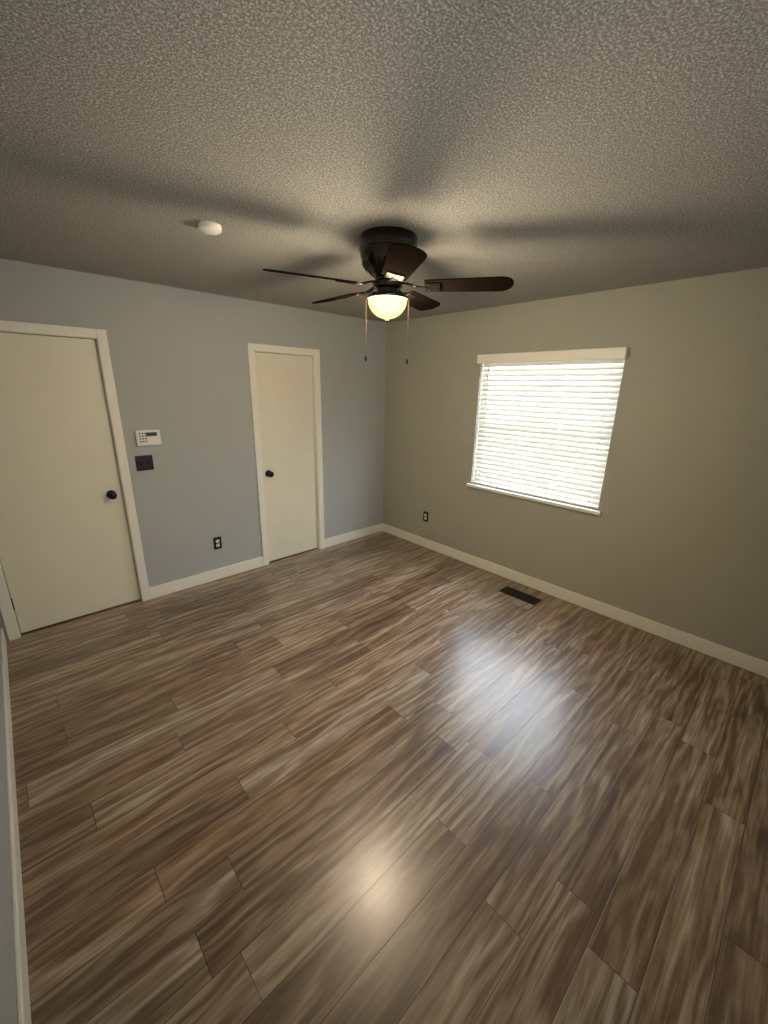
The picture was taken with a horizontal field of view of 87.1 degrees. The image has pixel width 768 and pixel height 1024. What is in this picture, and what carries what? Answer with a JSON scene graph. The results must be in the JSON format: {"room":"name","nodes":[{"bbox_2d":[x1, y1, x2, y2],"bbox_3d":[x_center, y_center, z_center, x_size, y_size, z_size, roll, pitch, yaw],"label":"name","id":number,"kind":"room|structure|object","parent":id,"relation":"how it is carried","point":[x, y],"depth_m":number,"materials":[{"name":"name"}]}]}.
{"room":"empty bedroom","nodes":[
{"label":"empty bedroom","id":0,"kind":"room"},
{"bbox_2d":[0,637,17,1023],"bbox_3d":[-1.318,0.202,1.038,0.120,2.440,3.990,-14,23,-41],"label":"wall","id":1,"kind":"structure","parent":0,"point":[8,1005],"depth_m":1.25,"materials":[{"name":"paint"}]},
{"bbox_2d":[0,629,31,1023],"bbox_3d":[-1.332,1.293,1.464,0.013,0.105,3.870,-14,23,-41],"label":"baseboard","id":2,"kind":"structure","parent":1,"relation":"attached to","point":[22,991],"depth_m":1.44,"materials":[{"name":"white paint"}]},
{"bbox_2d":[0,258,385,640],"bbox_3d":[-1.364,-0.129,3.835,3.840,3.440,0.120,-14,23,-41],"label":"wall","id":3,"kind":"structure","parent":0,"point":[179,362],"depth_m":3.43,"materials":[{"name":"paint"}]},
{"bbox_2d":[0,332,139,632],"bbox_3d":[-2.299,-0.159,2.841,0.770,2.018,0.104,-14,23,-41],"label":"door","id":4,"kind":"structure","parent":3,"relation":"in","point":[65,550],"depth_m":2.85,"materials":[{"name":"beige paint"}]},
{"bbox_2d":[0,320,150,640],"bbox_3d":[-2.323,-0.195,2.865,0.894,2.097,0.136,-14,23,-41],"label":"door frame","id":5,"kind":"structure","parent":3,"relation":"attached to","point":[6,609],"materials":[{"name":"white paint"}]},
{"bbox_2d":[135,455,153,470],"bbox_3d":[-1.869,-0.382,3.159,0.120,0.116,0.019,-14,23,-41],"label":"switch plate","id":6,"kind":"object","parent":3,"relation":"attached to","point":[145,462],"depth_m":3.16,"materials":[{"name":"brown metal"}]},
{"bbox_2d":[135,429,161,445],"bbox_3d":[-1.826,-0.577,3.132,0.170,0.120,0.028,-14,23,-41],"label":"keypad","id":7,"kind":"object","parent":3,"relation":"attached to","point":[148,437],"depth_m":3.12,"materials":[{"name":"white plastic"}]},
{"bbox_2d":[149,556,263,598],"bbox_3d":[-1.597,0.592,3.746,1.031,0.105,0.013,-14,23,-41],"label":"baseboard","id":8,"kind":"structure","parent":3,"relation":"attached to","point":[190,581],"depth_m":3.69,"materials":[{"name":"white paint"}]},
{"bbox_2d":[213,536,221,549],"bbox_3d":[-1.529,0.286,3.716,0.072,0.116,0.010,-14,23,-41],"label":"electrical outlet","id":9,"kind":"object","parent":3,"relation":"attached to","point":[217,542],"depth_m":3.71,"materials":[{"name":"black plastic"}]},
{"bbox_2d":[247,343,324,565],"bbox_3d":[-0.960,-0.536,4.069,0.744,2.097,0.161,-14,23,-41],"label":"door","id":10,"kind":"structure","parent":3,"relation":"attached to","point":[315,441],"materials":[{"name":"white paint"}]},
{"bbox_2d":[325,523,382,547],"bbox_3d":[-0.344,0.274,4.867,0.903,0.105,0.013,-14,23,-41],"label":"baseboard","id":11,"kind":"structure","parent":3,"relation":"attached to","point":[345,537],"depth_m":4.83,"materials":[{"name":"white paint"}]},
{"bbox_2d":[0,0,767,322],"bbox_3d":[0.027,-1.371,1.928,3.840,0.100,4.110,-14,23,-41],"label":"ceiling","id":12,"kind":"structure","parent":0,"point":[535,150],"depth_m":1.20,"materials":[{"name":"white paint"}]},
{"bbox_2d":[197,221,221,234],"bbox_3d":[-0.795,-1.293,1.846,0.104,0.032,0.104,-14,23,-41],"label":"smoke detector","id":13,"kind":"object","parent":12,"relation":"attached to","point":[209,227],"depth_m":1.82,"materials":[{"name":"white plastic"}]},
{"bbox_2d":[263,226,513,363],"bbox_3d":[-0.018,-1.060,2.062,1.158,0.574,1.113,-14,23,-41],"label":"ceiling fan","id":14,"kind":"object","parent":12,"relation":"hanging from","point":[392,258],"depth_m":1.91,"materials":[{"name":"brown metal"}]},
{"bbox_2d":[6,531,767,1023],"bbox_3d":[-0.021,1.058,2.669,3.840,0.100,4.110,-14,23,-41],"label":"floor","id":15,"kind":"structure","parent":0,"point":[382,777],"depth_m":1.76,"materials":[{"name":"laminate"}]},
{"bbox_2d":[499,586,541,604],"bbox_3d":[1.212,0.740,3.605,0.140,0.008,0.340,-14,23,-41],"label":"floor vent","id":16,"kind":"object","parent":15,"relation":"in","point":[522,596],"depth_m":3.59,"materials":[{"name":"brown metal"}]},
{"bbox_2d":[383,267,767,661],"bbox_3d":[1.406,-0.488,3.476,0.120,2.440,3.990,-14,23,-41],"label":"wall","id":17,"kind":"structure","parent":0,"point":[674,534],"depth_m":2.93,"materials":[{"name":"paint"}]},
{"bbox_2d":[423,511,427,521],"bbox_3d":[0.471,0.053,4.575,0.010,0.116,0.072,-14,23,-41],"label":"electrical outlet","id":18,"kind":"object","parent":17,"relation":"attached to","point":[425,516],"depth_m":4.57,"materials":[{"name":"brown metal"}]},
{"bbox_2d":[466,483,601,514],"bbox_3d":[1.295,-0.138,3.639,0.109,0.028,1.270,-14,23,-41],"label":"window sill","id":19,"kind":"structure","parent":17,"relation":"attached to","point":[551,502],"depth_m":3.53,"materials":[{"name":"white paint"}]},
{"bbox_2d":[475,362,624,505],"bbox_3d":[1.363,-0.737,3.511,0.045,1.195,1.210,-14,23,-41],"label":"window","id":20,"kind":"structure","parent":17,"relation":"in","point":[549,495],"depth_m":3.52,"materials":[{"name":"white plastic"}]},
{"bbox_2d":[473,358,624,508],"bbox_3d":[1.308,-0.701,3.469,0.091,1.141,1.186,-14,23,-41],"label":"window blind","id":21,"kind":"object","parent":20,"relation":"attached to","point":[538,432],"depth_m":3.40,"materials":[{"name":"white plastic"}]},
{"bbox_2d":[477,347,628,363],"bbox_3d":[1.311,-1.263,3.290,0.115,0.074,1.234,-14,23,-41],"label":"valance","id":22,"kind":"object","parent":17,"relation":"attached to","point":[599,353],"depth_m":3.16,"materials":[{"name":"white plastic"}]},
{"bbox_2d":[383,523,767,677],"bbox_3d":[1.299,0.629,3.810,0.013,0.105,3.857,-14,23,-41],"label":"baseboard","id":23,"kind":"structure","parent":17,"relation":"attached to","point":[730,656],"depth_m":3.28,"materials":[{"name":"white paint"}]}
]}

